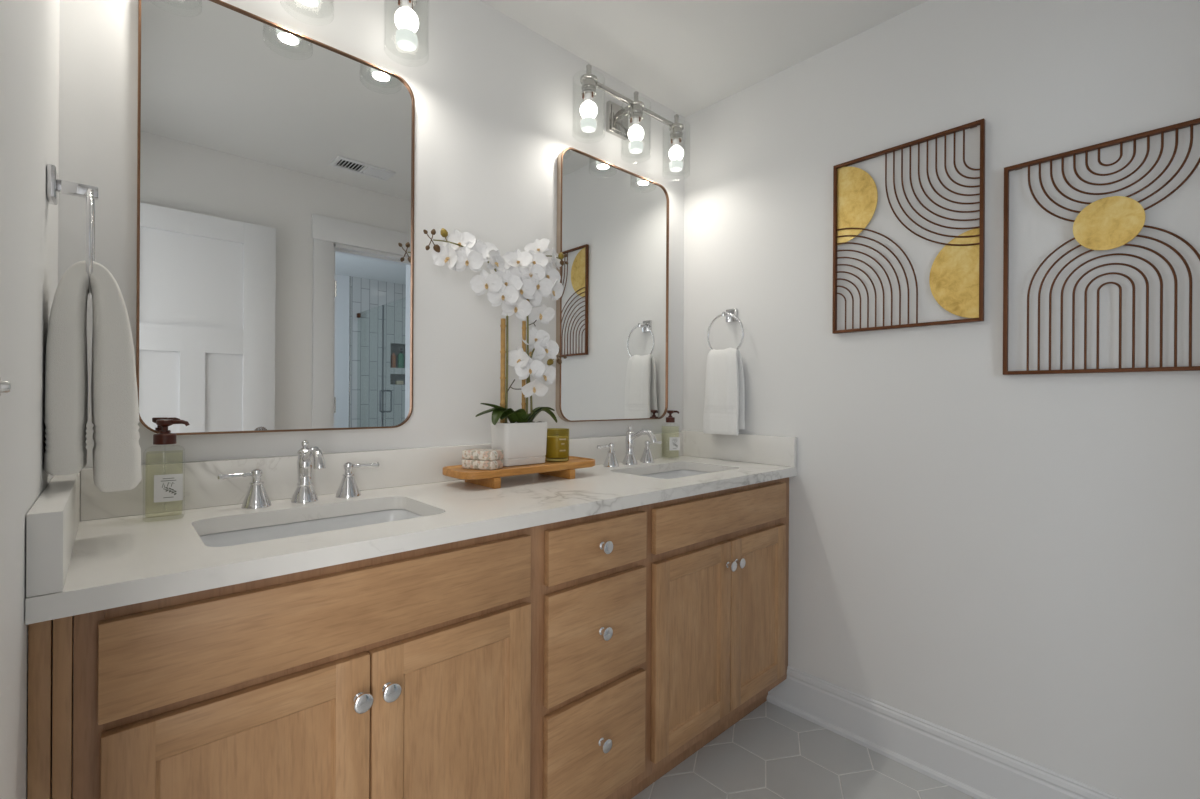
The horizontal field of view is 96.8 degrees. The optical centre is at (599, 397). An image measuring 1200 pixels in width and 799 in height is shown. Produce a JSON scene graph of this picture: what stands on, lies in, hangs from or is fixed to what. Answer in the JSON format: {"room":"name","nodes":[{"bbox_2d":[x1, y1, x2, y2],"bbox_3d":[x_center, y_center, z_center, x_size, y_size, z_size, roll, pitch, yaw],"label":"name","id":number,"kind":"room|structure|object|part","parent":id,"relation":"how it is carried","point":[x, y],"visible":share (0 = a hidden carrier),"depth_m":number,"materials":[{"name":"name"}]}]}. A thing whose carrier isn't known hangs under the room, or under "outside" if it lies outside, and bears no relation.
{"room":"bathroom","nodes":[
{"label":"bathroom","id":0,"kind":"room"},
{"bbox_2d":[0,0,59,798],"bbox_3d":[-0.431,-0.050,0.283,0.100,2.394,1.980,0,0,-43],"label":"wall","id":1,"kind":"structure","parent":0,"point":[29,29],"depth_m":0.62,"materials":[{"name":"white paint"}]},
{"bbox_2d":[0,378,10,395],"bbox_3d":[-0.550,-0.010,0.492,0.008,0.018,0.018,0,0,-43],"label":"peg","id":2,"kind":"object","parent":1,"relation":"attached to","point":[5,386],"visible":1,"depth_m":0.49,"materials":[{"name":"silver metal"}]},
{"bbox_2d":[46,164,97,293],"bbox_3d":[-0.870,-0.273,0.880,0.060,0.197,0.174,0,0,-43],"label":"towel ring","id":3,"kind":"object","parent":1,"relation":"attached to","point":[54,186],"visible":0.9,"depth_m":0.85,"materials":[{"name":"silver metal"}]},
{"bbox_3d":[-0.888,-0.345,0.864,0.011,0.052,0.052,0,0,-43],"label":"plate","id":4,"kind":"part","parent":3,"relation":"part of","materials":[{"name":"silver metal"}]},
{"bbox_3d":[-0.866,-0.345,0.884,0.049,0.018,0.018,0,0,-43],"label":"post","id":5,"kind":"part","parent":3,"relation":"part of","materials":[{"name":"silver metal"}]},
{"bbox_2d":[44,261,141,491],"bbox_3d":[-0.847,-0.036,0.895,0.117,0.374,0.132,0,0,-43],"label":"hand towel","id":6,"kind":"object","parent":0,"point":[114,393],"visible":0.98,"depth_m":0.86,"materials":[{"name":"white fabric"}]},
{"bbox_2d":[58,0,684,786],"bbox_3d":[-0.382,-0.049,1.741,2.146,2.394,0.100,0,0,-43],"label":"wall","id":7,"kind":"structure","parent":0,"point":[497,101],"depth_m":1.60,"materials":[{"name":"white paint"}]},
{"bbox_2d":[136,0,414,434],"bbox_3d":[-0.750,-0.406,1.314,0.590,0.976,0.025,0,0,-43],"label":"wall mirror","id":8,"kind":"object","parent":7,"relation":"attached to","point":[275,258],"visible":0.86,"depth_m":1.27,"materials":[{"name":"brown metal"}]},
{"bbox_2d":[298,0,418,51],"bbox_3d":[-0.699,-1.028,1.262,0.583,0.246,0.165,0,0,-43],"label":"vanity light","id":9,"kind":"object","parent":7,"relation":"attached to","point":[406,19],"visible":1,"depth_m":1.38,"materials":[{"name":"glass"}]},
{"bbox_2d":[298,0,319,7],"bbox_3d":[-0.681,-1.027,1.243,0.112,0.246,0.112,0,0,-43],"label":"bulb","id":10,"kind":"object","parent":9,"relation":"attached to","point":[309,3],"depth_m":1.25,"materials":[{"name":"white glass"}]},
{"bbox_2d":[395,0,418,51],"bbox_3d":[-0.508,-1.026,1.402,0.112,0.246,0.112,0,0,-43],"label":"bulb","id":11,"kind":"object","parent":9,"relation":"attached to","point":[406,20],"depth_m":1.39,"materials":[{"name":"white glass"}]},
{"bbox_2d":[80,432,682,520],"bbox_3d":[-0.338,0.196,1.700,1.890,0.103,0.020,0,0,-43],"label":"backsplash","id":12,"kind":"structure","parent":7,"relation":"attached to","point":[202,488],"depth_m":1.30,"materials":[{"name":"stone"}]},
{"bbox_2d":[556,147,668,421],"bbox_3d":[0.069,-0.402,2.067,0.581,0.976,0.025,0,0,-43],"label":"wall mirror","id":13,"kind":"object","parent":7,"relation":"attached to","point":[612,309],"visible":1,"depth_m":2.03,"materials":[{"name":"brown metal"}]},
{"bbox_2d":[580,64,683,171],"bbox_3d":[0.117,-1.023,2.012,0.583,0.246,0.165,0,0,-43],"label":"vanity light","id":14,"kind":"object","parent":7,"relation":"attached to","point":[616,115],"visible":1,"depth_m":1.98,"materials":[{"name":"metal"}]},
{"bbox_2d":[580,64,597,132],"bbox_3d":[-0.039,-1.024,1.833,0.112,0.246,0.112,0,0,-43],"label":"bulb","id":15,"kind":"object","parent":14,"relation":"attached to","point":[588,109],"depth_m":1.82,"materials":[{"name":"white glass"}]},
{"bbox_3d":[0.070,-1.075,2.064,0.104,0.114,0.025,0,0,-43],"label":"plate","id":16,"kind":"part","parent":14,"relation":"part of","materials":[{"name":"metal"}]},
{"bbox_3d":[0.135,-1.093,1.993,0.490,0.016,0.012,0,0,-43],"label":"arm","id":17,"kind":"part","parent":14,"relation":"part of","materials":[{"name":"metal"}]},
{"bbox_2d":[628,91,643,153],"bbox_3d":[0.135,-1.022,1.993,0.112,0.246,0.112,0,0,-43],"label":"bulb","id":18,"kind":"object","parent":14,"relation":"attached to","point":[636,107],"depth_m":1.97,"materials":[{"name":"white glass"}]},
{"bbox_2d":[669,114,683,171],"bbox_3d":[0.308,-1.021,2.152,0.112,0.246,0.112,0,0,-43],"label":"bulb","id":19,"kind":"object","parent":14,"relation":"attached to","point":[676,153],"depth_m":2.13,"materials":[{"name":"glass"}]},
{"bbox_2d":[480,0,927,117],"bbox_3d":[0.296,-1.282,1.012,2.146,0.080,2.080,0,0,-43],"label":"ceiling","id":20,"kind":"structure","parent":0,"point":[686,56],"depth_m":1.82,"materials":[{"name":"white paint"}]},
{"bbox_2d":[703,348,744,434],"bbox_3d":[0.500,-0.028,2.146,0.077,0.346,0.163,0,0,-43],"label":"hand towel","id":21,"kind":"object","parent":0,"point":[724,403],"visible":1,"depth_m":2.11,"materials":[{"name":"white fabric"}]},
{"bbox_2d":[632,701,975,798],"bbox_3d":[0.281,1.182,1.012,2.146,0.060,2.080,0,0,-43],"label":"floor","id":22,"kind":"structure","parent":0,"point":[773,752],"depth_m":1.65,"materials":[{"name":"tile"}]},
{"bbox_2d":[27,477,788,798],"bbox_3d":[-0.166,0.715,1.500,1.943,0.868,0.549,0,0,-43],"label":"vanity cabinet","id":23,"kind":"object","parent":22,"relation":"on","point":[588,657],"visible":0.92,"depth_m":1.05,"materials":[{"name":"brown wood"}]},
{"bbox_3d":[-0.542,0.725,0.831,0.348,0.546,0.018,0,0,-43],"label":"door","id":24,"kind":"part","parent":23,"relation":"part of","materials":[{"name":"brown wood"}]},
{"bbox_3d":[-0.539,0.725,0.828,0.236,0.434,0.006,0,0,-43],"label":"panel","id":25,"kind":"part","parent":23,"relation":"part of","materials":[{"name":"brown wood"}]},
{"bbox_3d":[-0.411,0.522,0.919,0.033,0.033,0.027,0,0,-43],"label":"knob","id":26,"kind":"part","parent":23,"relation":"part of","materials":[{"name":"silver metal"}]},
{"bbox_3d":[-0.375,0.523,0.952,0.033,0.033,0.027,0,0,-43],"label":"knob","id":27,"kind":"part","parent":23,"relation":"part of","materials":[{"name":"silver metal"}]},
{"bbox_2d":[25,430,796,624],"bbox_3d":[-0.168,0.210,1.507,1.944,0.142,0.534,0,0,-43],"label":"countertop","id":28,"kind":"structure","parent":23,"relation":"on","point":[89,549],"depth_m":1.14,"materials":[{"name":"stone"}]},
{"bbox_2d":[153,419,189,502],"bbox_3d":[-0.884,0.144,1.089,0.072,0.200,0.066,0,0,-37],"label":"soap dispenser","id":29,"kind":"object","parent":28,"relation":"on","point":[168,487],"visible":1,"depth_m":1.07,"materials":[{"name":"clear glass"}]},
{"bbox_2d":[162,478,176,497],"bbox_3d":[-0.862,0.180,1.065,0.025,0.039,0.001,0,0,-37],"label":"print","id":30,"kind":"object","parent":29,"relation":"attached to","point":[163,478],"depth_m":1.07},
{"bbox_2d":[217,440,379,508],"bbox_3d":[-0.668,0.173,1.232,0.344,0.146,0.162,0,0,-43],"label":"faucet","id":31,"kind":"object","parent":28,"relation":"on","point":[309,459],"visible":1,"depth_m":1.25,"materials":[{"name":"silver metal"}]},
{"bbox_3d":[-0.803,0.172,1.174,0.014,0.014,0.066,0,0,42],"label":"lever","id":32,"kind":"part","parent":31,"relation":"part of","materials":[{"name":"silver metal"}]},
{"bbox_3d":[-0.775,0.202,1.204,0.058,0.086,0.058,0,0,-43],"label":"handle","id":33,"kind":"part","parent":31,"relation":"part of","materials":[{"name":"silver metal"}]},
{"bbox_3d":[-0.703,0.182,1.270,0.058,0.127,0.058,0,0,-43],"label":"spout","id":34,"kind":"part","parent":31,"relation":"part of","materials":[{"name":"silver metal"}]},
{"bbox_3d":[-0.656,0.135,1.220,0.025,0.050,0.128,0,0,-43],"label":"spout","id":35,"kind":"part","parent":31,"relation":"part of","materials":[{"name":"silver metal"}]},
{"bbox_3d":[-0.631,0.203,1.336,0.058,0.086,0.058,0,0,-43],"label":"handle","id":36,"kind":"part","parent":31,"relation":"part of","materials":[{"name":"silver metal"}]},
{"bbox_3d":[-0.599,0.173,1.362,0.066,0.014,0.014,0,0,-37],"label":"lever","id":37,"kind":"part","parent":31,"relation":"part of","materials":[{"name":"silver metal"}]},
{"bbox_2d":[199,509,423,546],"bbox_3d":[-0.572,0.352,1.110,0.472,0.144,0.314,0,0,-43],"label":"sink basin","id":38,"kind":"object","parent":28,"relation":"in","point":[251,535],"visible":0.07,"depth_m":1.20,"materials":[{"name":"white ceramic"}]},
{"bbox_2d":[443,456,594,488],"bbox_3d":[-0.231,0.224,1.625,0.482,0.050,0.174,0,0,-43],"label":"wooden tray","id":39,"kind":"object","parent":28,"relation":"on","point":[563,469],"visible":0.89,"depth_m":1.54,"materials":[{"name":"brown wood"}]},
{"bbox_2d":[462,459,502,469],"bbox_3d":[-0.338,0.190,1.536,0.104,0.026,0.062,0,0,21],"label":"soap bar","id":40,"kind":"object","parent":39,"relation":"on","point":[466,463],"visible":0.88,"depth_m":1.51,"materials":[{"name":"paper"}]},
{"bbox_2d":[462,448,503,460],"bbox_3d":[-0.338,0.163,1.537,0.104,0.026,0.062,0,0,23],"label":"soap bar","id":41,"kind":"object","parent":40,"relation":"on","point":[472,454],"visible":1,"depth_m":1.51,"materials":[{"name":"paper"}]},
{"bbox_2d":[423,228,567,466],"bbox_3d":[-0.282,-0.154,1.592,0.496,0.713,0.130,0,0,-43],"label":"potted orchid","id":42,"kind":"object","parent":39,"relation":"on","point":[522,440],"visible":1,"depth_m":1.61,"materials":[{"name":"white plant"}]},
{"bbox_3d":[-0.421,-0.394,1.469,0.089,0.069,0.026,21,14,15],"label":"flower","id":43,"kind":"part","parent":42,"relation":"part of","materials":[{"name":"white plant"}]},
{"bbox_3d":[-0.399,-0.444,1.515,0.093,0.073,0.018,-10,-7,-4],"label":"flower","id":44,"kind":"part","parent":42,"relation":"part of","materials":[{"name":"white plant"}]},
{"bbox_3d":[-0.371,-0.389,1.492,0.092,0.071,0.018,0,12,-5],"label":"flower","id":45,"kind":"part","parent":42,"relation":"part of","materials":[{"name":"white plant"}]},
{"bbox_3d":[-0.366,-0.175,1.537,0.240,0.525,0.018,0,0,-43],"label":"stem","id":46,"kind":"part","parent":42,"relation":"part of","materials":[{"name":"plant"}]},
{"bbox_3d":[-0.361,-0.414,1.524,0.089,0.070,0.017,-18,6,-7],"label":"flower","id":47,"kind":"part","parent":42,"relation":"part of","materials":[{"name":"white plant"}]},
{"bbox_3d":[-0.330,-0.336,1.544,0.095,0.073,0.019,-7,17,-5],"label":"flower","id":48,"kind":"part","parent":42,"relation":"part of","materials":[{"name":"white plant"}]},
{"bbox_3d":[-0.346,-0.430,1.566,0.096,0.075,0.018,-16,-7,-25],"label":"flower","id":49,"kind":"part","parent":42,"relation":"part of","materials":[{"name":"white plant"}]},
{"bbox_3d":[-0.307,-0.402,1.576,0.015,0.076,0.090,0,0,21],"label":"flower","id":50,"kind":"part","parent":42,"relation":"part of","materials":[{"name":"white plant"}]},
{"bbox_3d":[-0.284,-0.304,1.562,0.094,0.073,0.015,0,0,-1],"label":"flower","id":51,"kind":"part","parent":42,"relation":"part of","materials":[{"name":"white plant"}]},
{"bbox_3d":[-0.285,-0.379,1.619,0.098,0.075,0.019,6,-12,-15],"label":"flower","id":52,"kind":"part","parent":42,"relation":"part of","materials":[{"name":"white plant"}]},
{"bbox_3d":[-0.276,-0.344,1.584,0.092,0.078,0.016,0,0,-13],"label":"flower","id":53,"kind":"part","parent":42,"relation":"part of","materials":[{"name":"white plant"}]},
{"bbox_3d":[-0.251,-0.276,1.602,0.096,0.076,0.018,10,19,-22],"label":"flower","id":54,"kind":"part","parent":42,"relation":"part of","materials":[{"name":"white plant"}]},
{"bbox_3d":[-0.248,-0.419,1.605,0.089,0.069,0.026,0,-26,-13],"label":"flower","id":55,"kind":"part","parent":42,"relation":"part of","materials":[{"name":"white plant"}]},
{"bbox_3d":[-0.249,0.139,1.648,0.160,0.128,0.093,0,0,-43],"label":"pot","id":56,"kind":"part","parent":42,"relation":"part of","materials":[{"name":"white ceramic"}]},
{"bbox_3d":[-0.246,-0.123,1.625,0.082,0.064,0.024,15,-3,19],"label":"flower","id":57,"kind":"part","parent":42,"relation":"part of","materials":[{"name":"white plant"}]},
{"bbox_3d":[-0.241,-0.334,1.625,0.095,0.075,0.018,-12,9,-11],"label":"flower","id":58,"kind":"part","parent":42,"relation":"part of","materials":[{"name":"white plant"}]},
{"bbox_3d":[-0.214,-0.092,1.627,0.093,0.074,0.016,0,0,-6],"label":"flower","id":59,"kind":"part","parent":42,"relation":"part of","materials":[{"name":"white plant"}]},
{"bbox_3d":[-0.183,-0.041,1.694,0.105,0.261,0.014,0,0,-36],"label":"stem","id":60,"kind":"part","parent":42,"relation":"part of","materials":[{"name":"plant"}]},
{"bbox_3d":[-0.216,-0.149,1.674,0.092,0.071,0.018,10,-2,-8],"label":"flower","id":61,"kind":"part","parent":42,"relation":"part of","materials":[{"name":"white plant"}]},
{"bbox_3d":[-0.226,-0.311,1.660,0.092,0.071,0.018,-11,10,0],"label":"flower","id":62,"kind":"part","parent":42,"relation":"part of","materials":[{"name":"white plant"}]},
{"bbox_3d":[-0.215,-0.389,1.646,0.094,0.072,0.019,-6,-3,-13],"label":"flower","id":63,"kind":"part","parent":42,"relation":"part of","materials":[{"name":"white plant"}]},
{"bbox_3d":[-0.199,-0.033,1.619,0.083,0.064,0.025,0,32,-21],"label":"flower","id":64,"kind":"part","parent":42,"relation":"part of","materials":[{"name":"white plant"}]},
{"bbox_3d":[-0.202,-0.189,1.674,0.091,0.071,0.018,-7,-18,-15],"label":"flower","id":65,"kind":"part","parent":42,"relation":"part of","materials":[{"name":"white plant"}]},
{"bbox_3d":[-0.198,-0.479,1.693,0.087,0.067,0.026,-13,-32,4],"label":"flower","id":66,"kind":"part","parent":42,"relation":"part of","materials":[{"name":"white plant"}]},
{"bbox_3d":[-0.207,-0.430,1.668,0.094,0.074,0.018,-7,-18,-15],"label":"flower","id":67,"kind":"part","parent":42,"relation":"part of","materials":[{"name":"white plant"}]},
{"bbox_3d":[-0.190,-0.352,1.647,0.095,0.080,0.016,0,0,-10],"label":"flower","id":68,"kind":"part","parent":42,"relation":"part of","materials":[{"name":"white plant"}]},
{"bbox_3d":[-0.184,-0.266,1.672,0.094,0.074,0.018,0,36,-33],"label":"flower","id":69,"kind":"part","parent":42,"relation":"part of","materials":[{"name":"white plant"}]},
{"bbox_3d":[-0.180,-0.186,1.705,0.139,0.550,0.013,0,0,-43],"label":"stem","id":70,"kind":"part","parent":42,"relation":"part of","materials":[{"name":"plant"}]},
{"bbox_3d":[-0.173,-0.074,1.665,0.018,0.076,0.096,19,22,40],"label":"flower","id":71,"kind":"part","parent":42,"relation":"part of","materials":[{"name":"white plant"}]},
{"bbox_3d":[-0.170,-0.158,1.684,0.093,0.073,0.015,0,0,-35],"label":"flower","id":72,"kind":"part","parent":42,"relation":"part of","materials":[{"name":"white plant"}]},
{"bbox_3d":[-0.164,-0.407,1.723,0.017,0.069,0.087,0,-8,19],"label":"flower","id":73,"kind":"part","parent":42,"relation":"part of","materials":[{"name":"white plant"}]},
{"bbox_3d":[-0.169,-0.395,1.699,0.097,0.074,0.019,10,-9,-34],"label":"flower","id":74,"kind":"part","parent":42,"relation":"part of","materials":[{"name":"white plant"}]},
{"bbox_3d":[-0.148,-0.459,1.727,0.025,0.065,0.083,-14,-22,7],"label":"flower","id":75,"kind":"part","parent":42,"relation":"part of","materials":[{"name":"white plant"}]},
{"bbox_3d":[-0.143,-0.344,1.687,0.027,0.070,0.090,13,13,13],"label":"flower","id":76,"kind":"part","parent":42,"relation":"part of","materials":[{"name":"white plant"}]},
{"bbox_2d":[546,434,567,460],"bbox_3d":[-0.140,0.152,1.736,0.079,0.104,0.080,0,0,-43],"label":"candle","id":77,"kind":"object","parent":39,"relation":"on","point":[556,446],"visible":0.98,"depth_m":1.71,"materials":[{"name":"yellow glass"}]},
{"bbox_2d":[597,426,661,466],"bbox_3d":[0.148,0.178,1.983,0.344,0.146,0.162,0,0,-43],"label":"faucet","id":78,"kind":"object","parent":28,"relation":"on","point":[647,457],"visible":1,"depth_m":2.00,"materials":[{"name":"silver metal"}]},
{"bbox_3d":[0.013,0.176,1.924,0.014,0.014,0.066,0,0,42],"label":"lever","id":79,"kind":"part","parent":78,"relation":"part of","materials":[{"name":"silver metal"}]},
{"bbox_3d":[0.041,0.207,1.954,0.058,0.086,0.058,0,0,-43],"label":"handle","id":80,"kind":"part","parent":78,"relation":"part of","materials":[{"name":"silver metal"}]},
{"bbox_3d":[0.113,0.187,2.021,0.058,0.127,0.058,0,0,-43],"label":"spout","id":81,"kind":"part","parent":78,"relation":"part of","materials":[{"name":"silver metal"}]},
{"bbox_3d":[0.160,0.140,1.970,0.025,0.050,0.128,0,0,-43],"label":"spout","id":82,"kind":"part","parent":78,"relation":"part of","materials":[{"name":"silver metal"}]},
{"bbox_3d":[0.185,0.208,2.087,0.058,0.086,0.058,0,0,-43],"label":"handle","id":83,"kind":"part","parent":78,"relation":"part of","materials":[{"name":"silver metal"}]},
{"bbox_2d":[666,410,679,449],"bbox_3d":[0.295,0.151,2.204,0.074,0.200,0.066,0,0,-13],"label":"soap dispenser","id":84,"kind":"object","parent":28,"relation":"on","point":[674,442],"visible":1,"depth_m":2.18,"materials":[{"name":"clear glass"}]},
{"bbox_2d":[639,470,710,478],"bbox_3d":[0.270,0.357,1.885,0.472,0.144,0.314,0,0,-43],"label":"sink basin","id":85,"kind":"object","parent":28,"relation":"in","point":[676,473],"visible":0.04,"depth_m":2.08,"materials":[{"name":"white ceramic"}]},
{"bbox_3d":[-0.285,0.726,1.067,0.342,0.546,0.018,0,0,-43],"label":"door","id":86,"kind":"part","parent":23,"relation":"part of","materials":[{"name":"brown wood"}]},
{"bbox_3d":[-0.282,0.726,1.064,0.230,0.434,0.006,0,0,-43],"label":"panel","id":87,"kind":"part","parent":23,"relation":"part of","materials":[{"name":"brown wood"}]},
{"bbox_3d":[-0.004,0.865,1.326,0.328,0.270,0.018,0,0,-43],"label":"drawer","id":88,"kind":"part","parent":23,"relation":"part of","materials":[{"name":"brown wood"}]},
{"bbox_3d":[-0.003,0.580,1.326,0.328,0.255,0.018,0,0,-43],"label":"drawer","id":89,"kind":"part","parent":23,"relation":"part of","materials":[{"name":"brown wood"}]},
{"bbox_3d":[-0.001,0.367,1.326,0.328,0.126,0.018,0,0,-43],"label":"drawer","id":90,"kind":"part","parent":23,"relation":"part of","materials":[{"name":"brown wood"}]},
{"bbox_3d":[0.011,0.850,1.309,0.033,0.033,0.027,0,0,-43],"label":"knob","id":91,"kind":"part","parent":23,"relation":"part of","materials":[{"name":"silver metal"}]},
{"bbox_3d":[0.013,0.576,1.309,0.033,0.033,0.027,0,0,-43],"label":"knob","id":92,"kind":"part","parent":23,"relation":"part of","materials":[{"name":"silver metal"}]},
{"bbox_3d":[0.014,0.365,1.309,0.033,0.033,0.027,0,0,-43],"label":"knob","id":93,"kind":"part","parent":23,"relation":"part of","materials":[{"name":"silver metal"}]},
{"bbox_3d":[0.279,0.730,1.585,0.359,0.546,0.018,0,0,-43],"label":"door","id":94,"kind":"part","parent":23,"relation":"part of","materials":[{"name":"brown wood"}]},
{"bbox_3d":[0.281,0.730,1.582,0.247,0.434,0.006,0,0,-43],"label":"panel","id":95,"kind":"part","parent":23,"relation":"part of","materials":[{"name":"brown wood"}]},
{"bbox_3d":[0.413,0.527,1.677,0.033,0.033,0.027,0,0,-43],"label":"knob","id":96,"kind":"part","parent":23,"relation":"part of","materials":[{"name":"silver metal"}]},
{"bbox_3d":[0.448,0.528,1.709,0.033,0.033,0.027,0,0,-43],"label":"knob","id":97,"kind":"part","parent":23,"relation":"part of","materials":[{"name":"silver metal"}]},
{"bbox_3d":[0.541,0.731,1.827,0.348,0.546,0.018,0,0,-43],"label":"door","id":98,"kind":"part","parent":23,"relation":"part of","materials":[{"name":"brown wood"}]},
{"bbox_3d":[0.544,0.731,1.824,0.236,0.434,0.006,0,0,-43],"label":"panel","id":99,"kind":"part","parent":23,"relation":"part of","materials":[{"name":"brown wood"}]},
{"bbox_2d":[683,0,1199,798],"bbox_3d":[1.075,-0.041,1.668,0.100,2.394,1.980,0,0,-43],"label":"wall","id":100,"kind":"structure","parent":0,"point":[1010,564],"depth_m":1.54,"materials":[{"name":"white paint"}]},
{"bbox_2d":[707,308,743,349],"bbox_3d":[0.518,-0.265,2.157,0.060,0.197,0.174,0,0,-43],"label":"towel ring","id":101,"kind":"object","parent":100,"relation":"attached to","point":[730,314],"visible":0.9,"depth_m":2.16,"materials":[{"name":"silver metal"}]},
{"bbox_3d":[0.514,-0.337,2.153,0.049,0.018,0.018,0,0,-43],"label":"post","id":102,"kind":"part","parent":101,"relation":"part of","materials":[{"name":"silver metal"}]},
{"bbox_3d":[0.536,-0.337,2.173,0.011,0.052,0.052,0,0,-43],"label":"plate","id":103,"kind":"part","parent":101,"relation":"part of","materials":[{"name":"silver metal"}]},
{"bbox_2d":[832,118,984,333],"bbox_3d":[0.964,-0.515,1.701,0.022,0.583,0.434,0,0,-43],"label":"art","id":104,"kind":"object","parent":100,"relation":"attached to","point":[956,278],"visible":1,"depth_m":1.64,"materials":[{"name":"brown metal"}]},
{"bbox_2d":[767,666,1121,798],"bbox_3d":[1.126,1.079,1.513,0.024,0.155,1.435,0,0,-43],"label":"baseboard","id":105,"kind":"structure","parent":100,"relation":"attached to","point":[979,770],"depth_m":1.65,"materials":[{"name":"white paint"}]},
{"bbox_2d":[1003,118,1199,374],"bbox_3d":[1.289,-0.356,1.346,0.022,0.583,0.436,0,0,-43],"label":"art","id":106,"kind":"object","parent":100,"relation":"attached to","point":[1107,223],"visible":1,"depth_m":1.35,"materials":[{"name":"brown metal"}]}
]}

